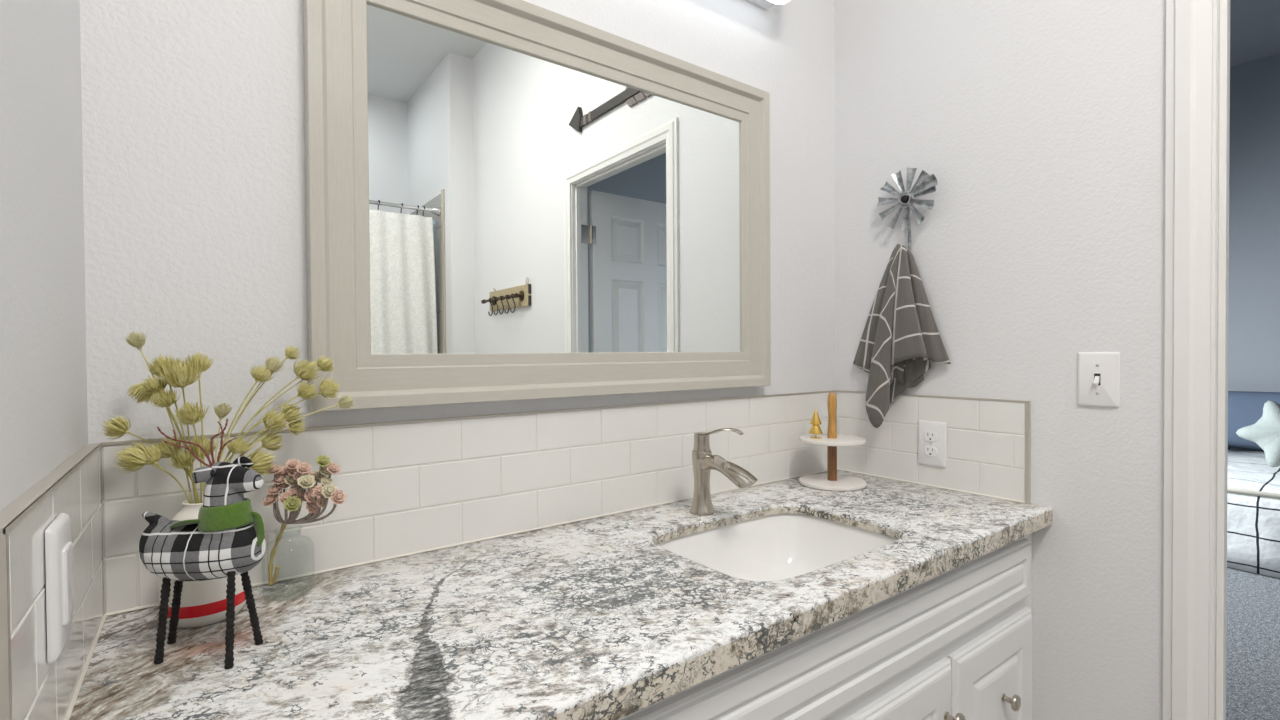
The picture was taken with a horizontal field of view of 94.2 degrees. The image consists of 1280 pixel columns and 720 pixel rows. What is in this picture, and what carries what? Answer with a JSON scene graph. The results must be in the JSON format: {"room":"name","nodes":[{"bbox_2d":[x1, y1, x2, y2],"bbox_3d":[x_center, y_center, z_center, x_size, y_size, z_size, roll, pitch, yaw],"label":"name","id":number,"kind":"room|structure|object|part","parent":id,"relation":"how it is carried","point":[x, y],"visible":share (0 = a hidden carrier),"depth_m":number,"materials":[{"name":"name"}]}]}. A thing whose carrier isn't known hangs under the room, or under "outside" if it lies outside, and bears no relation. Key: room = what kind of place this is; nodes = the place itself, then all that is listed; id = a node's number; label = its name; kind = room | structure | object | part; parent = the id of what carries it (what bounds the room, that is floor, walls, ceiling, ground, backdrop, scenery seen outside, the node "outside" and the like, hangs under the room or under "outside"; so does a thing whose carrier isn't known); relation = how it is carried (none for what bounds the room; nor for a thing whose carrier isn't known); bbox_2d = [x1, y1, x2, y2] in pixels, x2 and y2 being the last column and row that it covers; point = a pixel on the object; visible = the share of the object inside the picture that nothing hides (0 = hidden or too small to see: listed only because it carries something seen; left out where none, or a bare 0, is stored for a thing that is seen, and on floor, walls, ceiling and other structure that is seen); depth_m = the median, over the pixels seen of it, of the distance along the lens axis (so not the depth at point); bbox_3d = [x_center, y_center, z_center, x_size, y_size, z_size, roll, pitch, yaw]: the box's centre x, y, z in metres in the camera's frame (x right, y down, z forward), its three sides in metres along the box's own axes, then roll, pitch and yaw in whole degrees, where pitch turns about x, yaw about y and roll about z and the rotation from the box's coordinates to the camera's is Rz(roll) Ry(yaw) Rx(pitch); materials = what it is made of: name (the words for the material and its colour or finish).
{"room":"bathroom","nodes":[
{"label":"bathroom","id":0,"kind":"room"},
{"bbox_2d":[0,0,87,511],"bbox_3d":[0.388,-0.409,-0.836,0.106,3.245,3.989,-1,1,-36],"label":"wall","id":1,"kind":"structure","parent":0,"point":[44,415],"depth_m":0.58,"materials":[{"name":"paint"}]},
{"bbox_2d":[0,443,106,719],"bbox_3d":[-0.589,0.233,0.607,0.016,0.236,0.497,-1,1,-36],"label":"tile backsplash","id":2,"kind":"structure","parent":1,"relation":"attached to","point":[31,688],"depth_m":0.51,"materials":[{"name":"tile"}]},
{"bbox_2d":[45,513,73,663],"bbox_3d":[-0.530,0.205,0.546,0.010,0.117,0.074,-1,1,-36],"label":"rocker switch","id":3,"kind":"object","parent":2,"relation":"attached to","point":[58,543],"visible":1,"depth_m":0.52,"materials":[{"name":"white plastic"}]},
{"bbox_2d":[80,0,834,615],"bbox_3d":[-0.159,-0.434,1.308,1.770,3.245,0.111,-1,1,-36],"label":"wall","id":4,"kind":"structure","parent":0,"point":[193,133],"depth_m":0.91,"materials":[{"name":"paint"}]},
{"bbox_2d":[101,390,835,615],"bbox_3d":[-0.074,0.220,1.300,1.641,0.236,0.012,-1,1,-36],"label":"tile backsplash","id":5,"kind":"structure","parent":4,"relation":"attached to","point":[410,487],"depth_m":1.11,"materials":[{"name":"tile"}]},
{"bbox_2d":[303,0,770,411],"bbox_3d":[-0.099,-0.309,1.260,1.068,0.768,0.039,-1,1,-36],"label":"framed mirror","id":6,"kind":"object","parent":4,"relation":"attached to","point":[506,200],"visible":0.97,"depth_m":1.16,"materials":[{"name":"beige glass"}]},
{"bbox_3d":[-0.096,0.029,1.265,1.068,0.090,0.039,-1,1,-36],"label":"frame rail","id":7,"kind":"part","parent":6,"relation":"part of","materials":[{"name":"beige wood"}]},
{"bbox_2d":[367,3,740,353],"bbox_3d":[-0.100,-0.309,1.261,0.889,0.589,0.003,-1,1,-36],"label":"mirror glass","id":8,"kind":"object","parent":6,"relation":"on","point":[522,198],"depth_m":1.18,"materials":[{"name":"white"}]},
{"bbox_3d":[-0.101,-0.648,1.256,1.068,0.090,0.039,-1,1,-36],"label":"frame rail","id":9,"kind":"part","parent":6,"relation":"part of","materials":[{"name":"beige wood"}]},
{"bbox_2d":[746,0,791,9],"bbox_3d":[-0.080,-0.983,1.230,1.136,0.127,0.102,-1,1,-36],"label":"vanity light","id":10,"kind":"object","parent":4,"relation":"attached to","point":[765,4],"visible":1,"depth_m":1.56,"materials":[{"name":"silver metal"}]},
{"bbox_3d":[-0.100,-0.990,1.257,1.120,0.113,0.034,-1,1,-36],"label":"wall plate","id":11,"kind":"part","parent":10,"relation":"part of","materials":[{"name":"silver metal"}]},
{"bbox_2d":[768,0,786,4],"bbox_3d":[-0.070,-0.981,1.216,1.124,0.124,0.068,-1,1,-36],"label":"diffuser","id":12,"kind":"object","parent":10,"relation":"attached to","point":[770,2],"depth_m":1.55,"materials":[{"name":"white"}]},
{"bbox_2d":[853,244,950,427],"bbox_3d":[0.678,-0.061,1.599,0.071,0.492,0.282,-1,1,-36],"label":"hand towel","id":13,"kind":"object","parent":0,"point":[900,338],"visible":1,"depth_m":1.58,"materials":[{"name":"grey fabric"}]},
{"bbox_2d":[834,0,1165,719],"bbox_3d":[1.771,-0.433,0.253,0.085,3.245,4.100,-1,1,-36],"label":"wall","id":14,"kind":"structure","parent":0,"point":[1040,125],"depth_m":1.34,"materials":[{"name":"paint"}]},
{"bbox_2d":[876,167,937,250],"bbox_3d":[0.715,-0.389,1.573,0.048,0.236,0.177,-1,1,-31],"label":"hook","id":15,"kind":"object","parent":14,"relation":"attached to","point":[925,184],"visible":0.98,"depth_m":1.57,"materials":[{"name":"metal"}]},
{"bbox_3d":[0.671,-0.435,1.615,0.011,0.024,0.059,-1,1,-36],"label":"blade","id":16,"kind":"part","parent":15,"relation":"part of","materials":[{"name":"metal"}]},
{"bbox_3d":[0.673,-0.400,1.613,0.011,0.040,0.059,-1,1,-36],"label":"blade","id":17,"kind":"part","parent":15,"relation":"part of","materials":[{"name":"metal"}]},
{"bbox_3d":[0.679,-0.462,1.610,0.056,0.049,0.010,0,1,45],"label":"blade","id":18,"kind":"part","parent":15,"relation":"part of","materials":[{"name":"metal"}]},
{"bbox_3d":[0.684,-0.380,1.599,0.011,0.058,0.044,-1,1,-36],"label":"blade","id":19,"kind":"part","parent":15,"relation":"part of","materials":[{"name":"metal"}]},
{"bbox_3d":[0.691,-0.476,1.591,0.035,0.060,0.007,0,1,39],"label":"blade","id":20,"kind":"part","parent":15,"relation":"part of","materials":[{"name":"metal"}]},
{"bbox_3d":[0.705,-0.375,1.573,0.007,0.059,0.025,-1,1,-22],"label":"blade","id":21,"kind":"part","parent":15,"relation":"part of","materials":[{"name":"metal"}]},
{"bbox_3d":[0.711,-0.351,1.582,0.046,0.161,0.012,-1,1,-36],"label":"hook rod","id":22,"kind":"part","parent":15,"relation":"part of","materials":[{"name":"metal"}]},
{"bbox_3d":[0.711,-0.476,1.560,0.011,0.060,0.030,-1,1,-36],"label":"blade","id":23,"kind":"part","parent":15,"relation":"part of","materials":[{"name":"metal"}]},
{"bbox_3d":[0.724,-0.382,1.550,0.009,0.057,0.048,-1,1,-25],"label":"blade","id":24,"kind":"part","parent":15,"relation":"part of","materials":[{"name":"metal"}]},
{"bbox_3d":[0.725,-0.463,1.541,0.011,0.051,0.054,-1,1,-36],"label":"blade","id":25,"kind":"part","parent":15,"relation":"part of","materials":[{"name":"metal"}]},
{"bbox_3d":[0.730,-0.402,1.535,0.011,0.037,0.060,-1,1,-36],"label":"blade","id":26,"kind":"part","parent":15,"relation":"part of","materials":[{"name":"metal"}]},
{"bbox_3d":[0.732,-0.439,1.533,0.011,0.026,0.060,-1,1,-36],"label":"blade","id":27,"kind":"part","parent":15,"relation":"part of","materials":[{"name":"metal"}]},
{"bbox_2d":[836,390,1030,502],"bbox_3d":[0.744,0.210,1.578,0.012,0.236,0.517,-1,1,-36],"label":"tile backsplash","id":28,"kind":"structure","parent":14,"relation":"attached to","point":[988,441],"depth_m":1.51,"materials":[{"name":"tile"}]},
{"bbox_2d":[918,420,945,467],"bbox_3d":[0.758,0.218,1.548,0.009,0.117,0.074,-1,1,-36],"label":"wall outlet","id":29,"kind":"object","parent":28,"relation":"attached to","point":[931,434],"visible":1,"depth_m":1.54,"materials":[{"name":"white plastic"}]},
{"bbox_2d":[924,446,936,456],"bbox_3d":[0.755,0.238,1.546,0.003,0.025,0.034,-1,1,-36],"label":"receptacle","id":30,"kind":"object","parent":29,"relation":"attached to","point":[929,451],"depth_m":1.54,"materials":[{"name":"grey plastic"}]},
{"bbox_2d":[924,431,936,441],"bbox_3d":[0.755,0.199,1.546,0.003,0.025,0.034,-1,1,-36],"label":"receptacle","id":31,"kind":"object","parent":29,"relation":"attached to","point":[929,436],"depth_m":1.54,"materials":[{"name":"grey plastic"}]},
{"bbox_2d":[1077,352,1119,407],"bbox_3d":[0.970,0.041,1.263,0.018,0.117,0.074,-1,1,-36],"label":"light switch","id":32,"kind":"object","parent":14,"relation":"attached to","point":[1098,373],"visible":1,"depth_m":1.26,"materials":[{"name":"white plastic"}]},
{"bbox_2d":[1163,0,1212,719],"bbox_3d":[1.308,0.117,0.807,0.018,2.136,0.915,-1,1,-36],"label":"trim","id":33,"kind":"structure","parent":14,"relation":"attached to","point":[1189,23],"depth_m":1.14,"materials":[{"name":"paint"}]},
{"bbox_2d":[1209,0,1229,719],"bbox_3d":[1.349,0.142,0.838,0.085,2.085,0.814,-1,1,-36],"label":"trim","id":34,"kind":"structure","parent":14,"relation":"attached to","point":[1221,8],"depth_m":1.13,"materials":[{"name":"paint"}]},
{"bbox_2d":[1226,567,1279,719],"bbox_3d":[3.069,1.192,2.380,4.545,0.080,5.200,-1,1,-36],"label":"floor","id":35,"kind":"structure","parent":0,"point":[1253,599],"depth_m":2.39,"materials":[{"name":"carpet"}]},
{"bbox_2d":[1228,53,1279,391],"bbox_3d":[4.846,-0.500,3.676,0.100,3.245,5.200,-1,1,-36],"label":"wall","id":36,"kind":"structure","parent":0,"point":[1254,149],"depth_m":4.22,"materials":[{"name":"paint"}]},
{"bbox_2d":[1230,0,1279,66],"bbox_3d":[3.058,-2.143,2.344,4.515,0.100,5.200,-1,1,-36],"label":"ceiling","id":37,"kind":"structure","parent":0,"point":[1254,24],"depth_m":3.82,"materials":[{"name":"paint"}]},
{"bbox_3d":[1.088,1.241,-0.299,1.825,0.080,4.200,-1,1,-36],"label":"floor","id":38,"kind":"structure","parent":0,"visible":0},
{"bbox_2d":[619,534,1031,719],"bbox_3d":[0.102,0.785,1.081,1.649,0.810,0.578,-1,1,-36],"label":"vanity cabinet","id":39,"kind":"object","parent":38,"relation":"on","point":[955,644],"visible":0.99,"depth_m":1.04,"materials":[{"name":"paint"}]},
{"bbox_2d":[69,469,1052,719],"bbox_3d":[0.099,0.359,1.076,1.650,0.039,0.560,-1,1,-36],"label":"countertop","id":40,"kind":"structure","parent":39,"relation":"on","point":[589,619],"depth_m":0.79,"materials":[{"name":"stone"}]},
{"bbox_2d":[139,419,265,668],"bbox_3d":[-0.513,0.210,0.703,0.143,0.278,0.069,0,1,0],"label":"reindeer figurine","id":41,"kind":"object","parent":40,"relation":"on","point":[227,538],"visible":1,"depth_m":0.68,"materials":[{"name":"fabric"}]},
{"bbox_3d":[-0.550,0.297,0.686,0.020,0.105,0.010,0,1,0],"label":"leg","id":42,"kind":"part","parent":41,"relation":"part of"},
{"bbox_3d":[-0.566,0.302,0.725,0.037,0.096,0.010,0,1,34],"label":"leg","id":43,"kind":"part","parent":41,"relation":"part of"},
{"bbox_3d":[-0.468,0.296,0.680,0.010,0.106,0.023,-1,1,-20],"label":"leg","id":44,"kind":"part","parent":41,"relation":"part of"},
{"bbox_3d":[-0.472,0.298,0.722,0.009,0.101,0.025,0,1,31],"label":"leg","id":45,"kind":"part","parent":41,"relation":"part of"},
{"bbox_2d":[158,497,250,627],"bbox_3d":[-0.590,0.269,0.808,0.101,0.159,0.101,-1,1,-36],"label":"striped vase","id":46,"kind":"object","parent":40,"relation":"on","point":[203,603],"visible":0.42,"depth_m":0.77,"materials":[{"name":"ceramic"}]},
{"bbox_2d":[100,415,198,502],"bbox_3d":[-0.635,0.198,0.779,0.117,0.256,0.038,-1,1,-12],"label":"stem","id":47,"kind":"object","parent":46,"relation":"in","point":[119,426],"visible":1,"depth_m":0.77,"materials":[{"name":"plant"}]},
{"bbox_3d":[-0.625,0.209,0.793,0.092,0.233,0.005,-1,1,-22],"label":"stem","id":48,"kind":"part","parent":47,"relation":"part of","materials":[{"name":"yellow plant"}]},
{"bbox_2d":[114,440,189,503],"bbox_3d":[-0.627,0.213,0.789,0.045,0.222,0.110,0,1,36],"label":"stem","id":49,"kind":"object","parent":46,"relation":"in","point":[137,458],"visible":1,"depth_m":0.76,"materials":[{"name":"plant"}]},
{"bbox_3d":[-0.606,0.228,0.795,0.078,0.193,0.008,-1,1,-36],"label":"stem","id":50,"kind":"part","parent":49,"relation":"part of","materials":[{"name":"plant"}]},
{"bbox_2d":[125,330,192,503],"bbox_3d":[-0.623,0.147,0.795,0.099,0.373,0.038,-1,1,-36],"label":"stem","id":51,"kind":"object","parent":46,"relation":"in","point":[137,340],"visible":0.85,"depth_m":0.77,"materials":[{"name":"plant"}]},
{"bbox_3d":[-0.614,0.159,0.798,0.087,0.349,0.009,-1,1,-19],"label":"stem","id":52,"kind":"part","parent":51,"relation":"part of","materials":[{"name":"plant"}]},
{"bbox_2d":[137,375,197,496],"bbox_3d":[-0.606,0.171,0.779,0.077,0.308,0.031,-1,1,-36],"label":"stem","id":53,"kind":"object","parent":46,"relation":"in","point":[151,385],"visible":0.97,"depth_m":0.76,"materials":[{"name":"yellow plant"}]},
{"bbox_3d":[-0.603,0.183,0.792,0.006,0.284,0.058,0,1,42],"label":"stem","id":54,"kind":"part","parent":53,"relation":"part of","materials":[{"name":"plant"}]},
{"bbox_2d":[144,353,194,501],"bbox_3d":[-0.612,0.158,0.794,0.073,0.335,0.039,-1,1,-36],"label":"stem","id":55,"kind":"object","parent":46,"relation":"in","point":[160,362],"visible":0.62,"depth_m":0.78,"materials":[{"name":"plant"}]},
{"bbox_3d":[-0.602,0.174,0.801,0.051,0.303,0.009,-1,1,-26],"label":"stem","id":56,"kind":"part","parent":55,"relation":"part of","materials":[{"name":"plant"}]},
{"bbox_2d":[154,436,189,474],"bbox_3d":[-0.613,0.218,0.798,0.066,0.235,0.039,-1,1,-36],"label":"stem","id":57,"kind":"object","parent":46,"relation":"in","point":[167,448],"visible":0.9,"depth_m":0.78,"materials":[{"name":"yellow plant"}]},
{"bbox_2d":[148,388,197,503],"bbox_3d":[-0.601,0.182,0.778,0.030,0.296,0.076,0,1,4],"label":"stem","id":58,"kind":"object","parent":46,"relation":"in","point":[164,399],"visible":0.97,"depth_m":0.75,"materials":[{"name":"yellow plant"}]},
{"bbox_3d":[-0.596,0.194,0.789,0.007,0.271,0.058,0,1,18],"label":"stem","id":59,"kind":"part","parent":58,"relation":"part of","materials":[{"name":"yellow plant"}]},
{"bbox_2d":[157,357,202,503],"bbox_3d":[-0.593,0.158,0.778,0.059,0.325,0.053,-1,1,-36],"label":"stem","id":60,"kind":"object","parent":46,"relation":"in","point":[183,374],"visible":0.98,"depth_m":0.77,"materials":[{"name":"plant"}]},
{"bbox_3d":[-0.593,0.178,0.797,0.008,0.286,0.041,0,1,16],"label":"stem","id":61,"kind":"part","parent":60,"relation":"part of","materials":[{"name":"plant"}]},
{"bbox_2d":[168,448,197,497],"bbox_3d":[-0.594,0.223,0.787,0.048,0.216,0.033,-1,1,-36],"label":"stem","id":62,"kind":"object","parent":46,"relation":"in","point":[182,460],"visible":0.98,"depth_m":0.78,"materials":[{"name":"yellow plant"}]},
{"bbox_2d":[170,401,208,495],"bbox_3d":[-0.577,0.188,0.785,0.040,0.272,0.078,0,1,-6],"label":"stem","id":63,"kind":"object","parent":46,"relation":"in","point":[188,415],"visible":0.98,"depth_m":0.76,"materials":[{"name":"plant"}]},
{"bbox_3d":[-0.585,0.203,0.796,0.007,0.242,0.059,-1,1,-25],"label":"stem","id":64,"kind":"part","parent":63,"relation":"part of","materials":[{"name":"yellow plant"}]},
{"bbox_2d":[185,351,214,486],"bbox_3d":[-0.595,0.157,0.806,0.034,0.342,0.035,-1,1,-36],"label":"stem","id":65,"kind":"object","parent":46,"relation":"in","point":[198,360],"visible":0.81,"depth_m":0.80,"materials":[{"name":"yellow plant"}]},
{"bbox_3d":[-0.592,0.173,0.805,0.006,0.311,0.006,-1,1,-36],"label":"stem","id":66,"kind":"part","parent":65,"relation":"part of","materials":[{"name":"plant"}]},
{"bbox_2d":[187,434,219,502],"bbox_3d":[-0.600,0.216,0.814,0.041,0.230,0.050,-1,1,-12],"label":"stem","id":67,"kind":"object","parent":46,"relation":"in","point":[194,448],"visible":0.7,"depth_m":0.81,"materials":[{"name":"plant"}]},
{"bbox_3d":[-0.590,0.233,0.807,0.040,0.197,0.003,0,1,43],"label":"stem","id":68,"kind":"part","parent":67,"relation":"part of","materials":[{"name":"yellow plant"}]},
{"bbox_2d":[214,402,231,462],"bbox_3d":[-0.576,0.191,0.804,0.046,0.269,0.020,-1,1,-18],"label":"stem","id":69,"kind":"object","parent":46,"relation":"in","point":[222,411],"visible":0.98,"depth_m":0.81,"materials":[{"name":"plant"}]},
{"bbox_3d":[-0.584,0.202,0.808,0.033,0.247,0.005,-1,1,-10],"label":"stem","id":70,"kind":"part","parent":69,"relation":"part of","materials":[{"name":"plant"}]},
{"bbox_2d":[227,437,251,462],"bbox_3d":[-0.572,0.220,0.813,0.075,0.230,0.030,-1,1,-19],"label":"stem","id":71,"kind":"object","parent":46,"relation":"in","point":[235,448],"visible":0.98,"depth_m":0.81,"materials":[{"name":"yellow plant"}]},
{"bbox_2d":[220,364,272,454],"bbox_3d":[-0.561,0.165,0.831,0.094,0.318,0.031,-1,1,-36],"label":"stem","id":72,"kind":"object","parent":46,"relation":"in","point":[259,374],"visible":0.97,"depth_m":0.84,"materials":[{"name":"plant"}]},
{"bbox_3d":[-0.569,0.177,0.823,0.071,0.294,0.002,-1,1,-38],"label":"stem","id":73,"kind":"part","parent":72,"relation":"part of","materials":[{"name":"plant"}]},
{"bbox_2d":[219,356,285,461],"bbox_3d":[-0.562,0.159,0.842,0.110,0.332,0.025,-1,1,-40],"label":"stem","id":74,"kind":"object","parent":46,"relation":"in","point":[274,364],"visible":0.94,"depth_m":0.86,"materials":[{"name":"plant"}]},
{"bbox_3d":[-0.565,0.172,0.829,0.088,0.307,0.008,-1,1,-42],"label":"stem","id":75,"kind":"part","parent":74,"relation":"part of","materials":[{"name":"plant"}]},
{"bbox_2d":[219,345,300,459],"bbox_3d":[-0.557,0.147,0.854,0.134,0.341,0.026,-1,1,-44],"label":"stem","id":76,"kind":"object","parent":46,"relation":"in","point":[290,353],"visible":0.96,"depth_m":0.88,"materials":[{"name":"plant"}]},
{"bbox_2d":[245,448,275,474],"bbox_3d":[-0.558,0.228,0.829,0.094,0.205,0.041,-1,1,-36],"label":"stem","id":77,"kind":"object","parent":46,"relation":"in","point":[262,463],"visible":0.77,"depth_m":0.83,"materials":[{"name":"plant"}]},
{"bbox_2d":[247,430,282,457],"bbox_3d":[-0.563,0.216,0.835,0.115,0.235,0.034,-1,1,-36],"label":"stem","id":78,"kind":"object","parent":46,"relation":"in","point":[271,442],"visible":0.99,"depth_m":0.85,"materials":[{"name":"yellow plant"}]},
{"bbox_2d":[226,407,305,461],"bbox_3d":[-0.538,0.195,0.837,0.042,0.254,0.132,0,1,44],"label":"stem","id":79,"kind":"object","parent":46,"relation":"in","point":[272,423],"visible":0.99,"depth_m":0.85,"materials":[{"name":"yellow plant"}]},
{"bbox_3d":[-0.564,0.209,0.824,0.081,0.226,0.004,-1,1,-33],"label":"stem","id":80,"kind":"part","parent":79,"relation":"part of","materials":[{"name":"plant"}]},
{"bbox_3d":[-0.538,0.116,0.846,0.069,0.030,0.003,-1,1,-43],"label":"stem","id":81,"kind":"part","parent":79,"relation":"part of","materials":[{"name":"plant"}]},
{"bbox_2d":[239,402,303,456],"bbox_3d":[-0.553,0.190,0.842,0.141,0.259,0.037,-1,1,-36],"label":"stem","id":82,"kind":"object","parent":46,"relation":"in","point":[292,411],"visible":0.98,"depth_m":0.86,"materials":[{"name":"plant"}]},
{"bbox_3d":[-0.561,0.203,0.831,0.114,0.233,0.005,-1,1,-39],"label":"stem","id":83,"kind":"part","parent":82,"relation":"part of","materials":[{"name":"plant"}]},
{"bbox_2d":[224,355,334,461],"bbox_3d":[-0.529,0.154,0.850,0.175,0.325,0.046,-1,1,-36],"label":"stem","id":84,"kind":"object","parent":46,"relation":"in","point":[303,371],"visible":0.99,"depth_m":0.86,"materials":[{"name":"yellow plant"}]},
{"bbox_3d":[-0.548,0.171,0.833,0.125,0.292,0.011,-1,1,-32],"label":"stem","id":85,"kind":"part","parent":84,"relation":"part of","materials":[{"name":"yellow plant"}]},
{"bbox_3d":[-0.513,0.050,0.861,0.091,0.073,0.003,-1,1,-44],"label":"stem","id":86,"kind":"part","parent":84,"relation":"part of","materials":[{"name":"yellow plant"}]},
{"bbox_2d":[223,378,340,461],"bbox_3d":[-0.523,0.170,0.850,0.178,0.292,0.044,-1,1,-36],"label":"stem","id":87,"kind":"object","parent":46,"relation":"in","point":[327,388],"visible":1,"depth_m":0.87,"materials":[{"name":"plant"}]},
{"bbox_3d":[-0.545,0.184,0.832,0.122,0.265,0.006,-1,1,-29],"label":"stem","id":88,"kind":"part","parent":87,"relation":"part of","materials":[{"name":"yellow plant"}]},
{"bbox_3d":[-0.512,0.075,0.856,0.092,0.053,0.003,-1,1,-38],"label":"stem","id":89,"kind":"part","parent":87,"relation":"part of","materials":[{"name":"yellow plant"}]},
{"bbox_2d":[242,393,353,455],"bbox_3d":[-0.520,0.189,0.854,0.208,0.274,0.026,-1,1,-36],"label":"stem","id":90,"kind":"object","parent":46,"relation":"in","point":[344,403],"visible":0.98,"depth_m":0.90,"materials":[{"name":"yellow plant"}]},
{"bbox_3d":[-0.531,0.197,0.848,0.183,0.258,0.003,-1,1,-35],"label":"stem","id":91,"kind":"part","parent":90,"relation":"part of","materials":[{"name":"yellow plant"}]},
{"bbox_2d":[690,428,757,515],"bbox_3d":[0.168,0.239,1.263,0.058,0.196,0.164,-1,1,-36],"label":"faucet","id":92,"kind":"object","parent":40,"relation":"on","point":[703,461],"visible":1,"depth_m":1.29,"materials":[{"name":"silver metal"}]},
{"bbox_3d":[0.169,0.154,1.259,0.033,0.025,0.127,-1,1,-36],"label":"lever handle","id":93,"kind":"part","parent":92,"relation":"part of","materials":[{"name":"silver metal"}]},
{"bbox_3d":[0.174,0.232,1.254,0.058,0.056,0.145,-1,1,-36],"label":"spout","id":94,"kind":"part","parent":92,"relation":"part of","materials":[{"name":"silver metal"}]},
{"bbox_2d":[658,513,896,580],"bbox_3d":[0.268,0.441,1.150,0.499,0.165,0.360,-1,1,-36],"label":"undermount sink","id":95,"kind":"object","parent":40,"relation":"in","point":[775,547],"visible":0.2,"depth_m":1.32,"materials":[{"name":"ceramic"}]},
{"bbox_2d":[799,392,866,490],"bbox_3d":[0.510,0.208,1.580,0.172,0.244,0.172,-1,1,-36],"label":"tiered tray","id":96,"kind":"object","parent":40,"relation":"on","point":[831,481],"visible":0.97,"depth_m":1.57,"materials":[{"name":"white stone"}]},
{"bbox_2d":[809,409,822,438],"bbox_3d":[0.467,0.169,1.580,0.036,0.076,0.036,-1,1,-36],"label":"tree figurine","id":97,"kind":"object","parent":96,"relation":"on","point":[815,429],"visible":1,"depth_m":1.57,"materials":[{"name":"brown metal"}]},
{"bbox_3d":[0.511,0.268,1.581,0.021,0.102,0.021,0,1,0],"label":"post","id":98,"kind":"part","parent":96,"relation":"part of","materials":[{"name":"brown wood"}]},
{"bbox_3d":[0.510,0.147,1.579,0.022,0.120,0.022,0,1,0],"label":"handle","id":99,"kind":"part","parent":96,"relation":"part of","materials":[{"name":"brown wood"}]},
{"bbox_2d":[799,434,865,446],"bbox_3d":[0.510,0.212,1.580,0.169,0.010,0.169,-1,1,-36],"label":"tray","id":100,"kind":"object","parent":96,"relation":"on","point":[829,440],"depth_m":1.55,"materials":[{"name":"white stone"}]},
{"bbox_2d":[799,474,866,490],"bbox_3d":[0.511,0.325,1.582,0.172,0.012,0.172,-1,1,-36],"label":"tray","id":101,"kind":"object","parent":96,"relation":"on","point":[827,482],"depth_m":1.55,"materials":[{"name":"white stone"}]},
{"bbox_3d":[-0.522,0.298,0.884,0.067,0.097,0.067,-1,1,-36],"label":"glass jar","id":102,"kind":"object","parent":40,"relation":"on","visible":0},
{"bbox_2d":[262,455,346,585],"bbox_3d":[-0.485,0.234,0.865,0.129,0.190,0.058,0,1,1],"label":"sprig","id":103,"kind":"object","parent":102,"relation":"in","point":[299,475],"visible":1,"depth_m":0.86,"materials":[{"name":"pink plant"}]},
{"bbox_3d":[-0.531,0.284,0.870,0.026,0.090,0.012,0,1,-7],"label":"stem","id":104,"kind":"part","parent":103,"relation":"part of","materials":[{"name":"yellow plant"}]},
{"bbox_3d":[0.448,0.819,1.028,0.356,0.498,0.018,-1,1,-36],"label":"cabinet door","id":105,"kind":"part","parent":39,"relation":"part of","materials":[{"name":"paint"}]},
{"bbox_3d":[0.577,0.661,1.092,0.033,0.033,0.032,-1,1,-36],"label":"knob","id":106,"kind":"part","parent":39,"relation":"part of","materials":[{"name":"silver metal"}]},
{"bbox_3d":[0.742,0.814,1.246,0.360,0.498,0.018,-1,1,-36],"label":"cabinet door","id":107,"kind":"part","parent":39,"relation":"part of","materials":[{"name":"paint"}]},
{"bbox_3d":[0.771,0.708,1.235,0.033,0.033,0.032,-1,1,-36],"label":"knob","id":108,"kind":"part","parent":39,"relation":"part of","materials":[{"name":"silver metal"}]},
{"bbox_3d":[3.814,0.889,3.734,1.490,0.360,1.920,-1,1,-36],"label":"bed","id":109,"kind":"object","parent":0,"visible":0},
{"bbox_2d":[1227,447,1279,577],"bbox_3d":[3.795,0.878,3.720,1.538,0.490,2.003,-1,1,-36],"label":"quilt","id":110,"kind":"object","parent":109,"relation":"on","point":[1253,486],"visible":0.15,"depth_m":3.20,"materials":[{"name":"beige fabric"}]},
{"bbox_2d":[1228,391,1279,450],"bbox_3d":[4.340,0.421,4.031,0.222,0.400,0.999,-1,1,-34],"label":"pillow","id":111,"kind":"object","parent":110,"relation":"on","point":[1245,408],"visible":0.26,"depth_m":4.12,"materials":[{"name":"blue fabric"}]},
{"bbox_2d":[1236,401,1279,466],"bbox_3d":[3.701,0.429,3.427,0.154,0.379,0.382,-1,1,-33],"label":"cushion","id":112,"kind":"object","parent":110,"relation":"on","point":[1265,432],"visible":1,"depth_m":3.45,"materials":[{"name":"white fabric"}]}
]}

